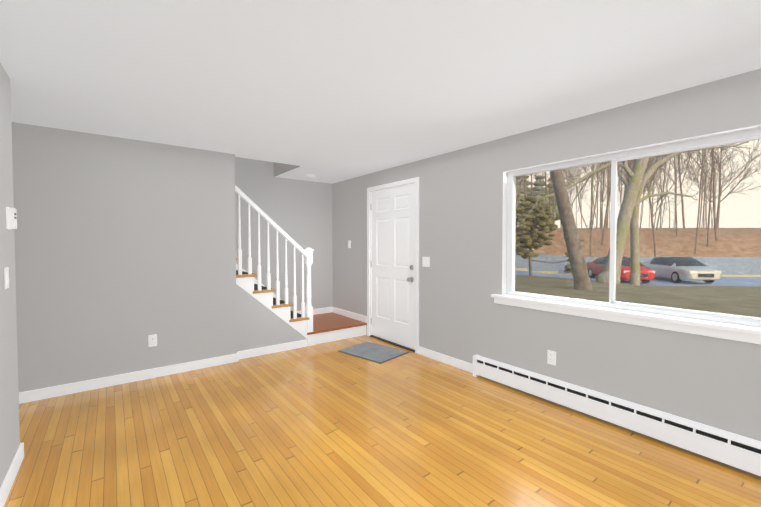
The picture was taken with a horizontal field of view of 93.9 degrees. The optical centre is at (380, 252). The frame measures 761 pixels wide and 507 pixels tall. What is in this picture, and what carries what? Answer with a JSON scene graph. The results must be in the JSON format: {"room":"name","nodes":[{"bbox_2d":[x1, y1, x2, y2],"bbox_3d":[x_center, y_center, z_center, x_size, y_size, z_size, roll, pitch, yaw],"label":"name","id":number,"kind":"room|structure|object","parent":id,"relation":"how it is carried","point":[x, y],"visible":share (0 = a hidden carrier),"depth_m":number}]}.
{"room":"empty living room","nodes":[
{"label":"empty living room","id":0,"kind":"room"},
{"bbox_2d":[0,63,19,486],"bbox_3d":[-0.528,0.174,-0.162,0.120,2.290,5.690,-1,2,-37],"label":"wall","id":1,"kind":"structure","parent":0,"point":[9,422],"depth_m":1.97},
{"bbox_2d":[4,267,8,288],"bbox_3d":[-2.044,0.141,1.946,0.010,0.115,0.070,-1,2,-37],"label":"light switch","id":2,"kind":"object","parent":1,"relation":"attached to","point":[6,274],"visible":0.98,"depth_m":1.93},
{"bbox_2d":[6,207,16,229],"bbox_3d":[-2.086,-0.191,2.011,0.033,0.124,0.080,-1,2,-37],"label":"thermostat","id":3,"kind":"object","parent":1,"relation":"attached to","point":[11,218],"visible":1,"depth_m":1.99},
{"bbox_2d":[0,442,23,506],"bbox_3d":[-0.486,1.273,-0.092,0.040,0.092,5.705,-1,2,-37],"label":"baseboard","id":4,"kind":"structure","parent":1,"relation":"attached to","point":[5,488],"depth_m":1.92},
{"bbox_2d":[11,122,236,391],"bbox_3d":[-3.481,0.104,2.570,4.640,2.290,0.120,-1,2,-37],"label":"wall","id":5,"kind":"structure","parent":0,"point":[124,248],"depth_m":3.29},
{"bbox_2d":[148,334,156,346],"bbox_3d":[-2.220,0.861,3.464,0.070,0.115,0.009,-1,2,-37],"label":"electrical outlet","id":6,"kind":"object","parent":5,"relation":"attached to","point":[152,340],"visible":1,"depth_m":3.46},
{"bbox_2d":[19,339,306,403],"bbox_3d":[-3.113,1.198,2.833,5.512,0.092,0.078,-1,2,-37],"label":"baseboard","id":7,"kind":"structure","parent":5,"relation":"attached to","point":[46,393],"depth_m":3.44},
{"bbox_2d":[236,284,306,351],"bbox_3d":[-1.303,0.770,4.279,0.869,0.871,0.054,-1,2,-37],"label":"wall","id":8,"kind":"structure","parent":0,"point":[259,324],"depth_m":4.14},
{"bbox_2d":[235,157,332,310],"bbox_3d":[-3.396,-1.231,3.919,6.447,4.890,0.120,-1,2,-37],"label":"wall","id":9,"kind":"structure","parent":0,"point":[299,212],"depth_m":5.39},
{"bbox_2d":[297,307,331,314],"bbox_3d":[-1.134,0.950,5.607,0.815,0.092,0.015,-1,2,-37],"label":"baseboard","id":10,"kind":"structure","parent":9,"relation":"attached to","point":[328,309],"depth_m":5.74},
{"bbox_2d":[274,162,299,176],"bbox_3d":[-1.618,-1.214,4.610,0.834,0.239,0.930,-1,2,-37],"label":"wall","id":11,"kind":"structure","parent":0,"point":[280,168],"depth_m":5.00},
{"bbox_2d":[0,0,760,183],"bbox_3d":[-0.952,-1.118,0.882,6.667,0.240,7.917,-1,2,-37],"label":"ceiling","id":12,"kind":"structure","parent":0,"point":[330,91],"depth_m":1.97},
{"bbox_2d":[306,174,315,177],"bbox_3d":[-0.998,-1.087,5.100,0.136,0.036,0.136,-1,2,-37],"label":"smoke detector","id":13,"kind":"object","parent":12,"relation":"attached to","point":[310,176],"visible":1,"depth_m":5.05},
{"bbox_2d":[4,335,760,506],"bbox_3d":[-0.952,1.341,0.945,6.667,0.100,7.917,-1,2,-37],"label":"floor","id":14,"kind":"structure","parent":0,"point":[327,424],"depth_m":2.29},
{"bbox_2d":[235,185,366,345],"bbox_3d":[-1.917,-0.204,4.357,3.587,2.814,1.005,-1,2,-37],"label":"staircase","id":15,"kind":"structure","parent":14,"relation":"on","point":[317,328],"depth_m":4.43},
{"bbox_2d":[339,342,408,363],"bbox_3d":[-0.088,1.200,4.298,0.690,0.010,0.530,1,2,41],"label":"door mat","id":16,"kind":"object","parent":14,"relation":"on","point":[376,353],"visible":0.98,"depth_m":4.24},
{"bbox_2d":[515,203,515,258],"bbox_3d":[1.704,-0.453,2.839,0.090,6.390,11.797,-1,2,-37],"label":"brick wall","id":17,"kind":"structure","parent":0,"point":[515,231],"depth_m":3.44},
{"bbox_2d":[332,69,760,440],"bbox_3d":[1.580,-1.202,2.801,0.130,4.890,7.917,-1,2,-37],"label":"wall","id":18,"kind":"structure","parent":0,"point":[702,379],"depth_m":2.96},
{"bbox_2d":[332,307,366,322],"bbox_3d":[-0.495,0.954,5.468,0.019,0.092,1.010,-1,2,-37],"label":"baseboard","id":19,"kind":"structure","parent":18,"relation":"attached to","point":[352,315],"depth_m":5.41},
{"bbox_2d":[370,335,414,351],"bbox_3d":[0.187,1.187,4.689,0.142,0.018,0.916,-1,2,-37],"label":"trim","id":20,"kind":"structure","parent":18,"relation":"attached to","point":[396,344],"depth_m":4.60},
{"bbox_2d":[367,177,418,353],"bbox_3d":[0.185,0.149,4.661,0.148,2.093,1.056,-1,2,-37],"label":"door frame","id":21,"kind":"structure","parent":18,"relation":"attached to","point":[414,181],"depth_m":4.55},
{"bbox_2d":[372,185,414,349],"bbox_3d":[0.138,0.176,4.626,0.115,1.998,0.910,-1,2,-37],"label":"door","id":22,"kind":"structure","parent":18,"relation":"in","point":[393,265],"depth_m":4.60},
{"bbox_2d":[422,257,429,266],"bbox_3d":[0.525,0.110,4.108,0.010,0.115,0.116,-1,2,-37],"label":"light switch","id":23,"kind":"object","parent":18,"relation":"attached to","point":[425,261],"visible":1,"depth_m":4.11},
{"bbox_2d":[419,346,472,372],"bbox_3d":[0.711,1.170,3.889,0.015,0.092,0.843,-1,2,-37],"label":"baseboard","id":24,"kind":"structure","parent":18,"relation":"attached to","point":[457,363],"depth_m":3.86},
{"bbox_2d":[547,350,555,365],"bbox_3d":[1.420,0.875,2.949,0.009,0.115,0.070,-1,2,-37],"label":"electrical outlet","id":25,"kind":"object","parent":18,"relation":"attached to","point":[551,357],"visible":1,"depth_m":2.95},
{"bbox_2d":[473,354,760,475],"bbox_3d":[2.326,1.171,1.716,0.064,0.202,4.590,-1,2,-37],"label":"baseboard heater","id":26,"kind":"object","parent":18,"relation":"attached to","point":[731,449],"visible":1,"depth_m":2.43},
{"bbox_2d":[491,294,760,344],"bbox_3d":[1.663,0.458,2.639,0.117,0.084,1.900,-1,2,-37],"label":"window sill","id":27,"kind":"structure","parent":18,"relation":"attached to","point":[741,333],"depth_m":2.41},
{"bbox_2d":[502,124,760,326],"bbox_3d":[1.713,-0.157,2.636,0.110,1.150,1.770,-1,2,-37],"label":"window","id":28,"kind":"structure","parent":18,"relation":"in","point":[724,139],"depth_m":2.64},
{"bbox_2d":[514,141,760,316],"bbox_3d":[1.745,-0.152,2.660,0.003,1.066,1.638,-1,2,-37],"label":"window panel","id":29,"kind":"object","parent":28,"relation":"attached to","point":[647,231],"visible":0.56,"depth_m":2.47},
{"label":"outside","id":30,"kind":"structure","parent":0,"visible":0},
{"bbox_2d":[515,228,760,317],"bbox_3d":[36.643,-2.823,48.639,111.000,7.748,124.200,-1,2,-37],"label":"ground","id":31,"kind":"structure","parent":30,"point":[753,245],"depth_m":19.53},
{"bbox_2d":[516,175,559,225],"bbox_3d":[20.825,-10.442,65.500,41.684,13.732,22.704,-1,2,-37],"label":"tree","id":32,"kind":"object","parent":31,"relation":"on","point":[540,184],"depth_m":62.11},
{"bbox_2d":[516,195,582,277],"bbox_3d":[7.498,-0.353,16.887,3.411,4.792,3.121,-1,2,-37],"label":"tree","id":33,"kind":"object","parent":31,"relation":"on","point":[532,238],"depth_m":16.52},
{"bbox_2d":[550,169,592,289],"bbox_3d":[5.251,-4.252,11.732,6.520,11.370,4.553,-1,2,-37],"label":"tree","id":34,"kind":"object","parent":31,"relation":"on","point":[580,284],"depth_m":11.85},
{"bbox_2d":[586,256,654,282],"bbox_3d":[14.048,0.948,21.088,1.854,1.410,4.527,0,1,7],"label":"car","id":35,"kind":"object","parent":31,"relation":"on","point":[645,273],"depth_m":19.82},
{"bbox_2d":[515,254,760,274],"bbox_3d":[25.987,0.723,23.903,66.434,1.860,0.123,0,1,3],"label":"fence","id":36,"kind":"object","parent":31,"relation":"on","point":[751,268],"depth_m":24.03},
{"bbox_2d":[515,268,760,276],"bbox_3d":[25.035,1.339,23.468,66.352,0.650,0.201,0,1,3],"label":"kerb","id":37,"kind":"object","parent":31,"relation":"on","point":[525,269],"depth_m":24.00},
{"bbox_2d":[516,140,760,256],"bbox_3d":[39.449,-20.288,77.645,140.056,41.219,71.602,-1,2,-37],"label":"tree","id":38,"kind":"object","parent":31,"relation":"on","point":[714,161],"depth_m":46.37},
{"bbox_2d":[518,141,760,285],"bbox_3d":[11.330,-4.204,15.746,14.171,12.173,5.252,0,1,-2],"label":"tree","id":39,"kind":"object","parent":31,"relation":"on","point":[640,163],"depth_m":15.70},
{"bbox_2d":[640,256,721,282],"bbox_3d":[17.410,0.951,20.975,1.854,1.410,4.628,0,1,7],"label":"car","id":40,"kind":"object","parent":31,"relation":"on","point":[681,273],"depth_m":19.73}
]}

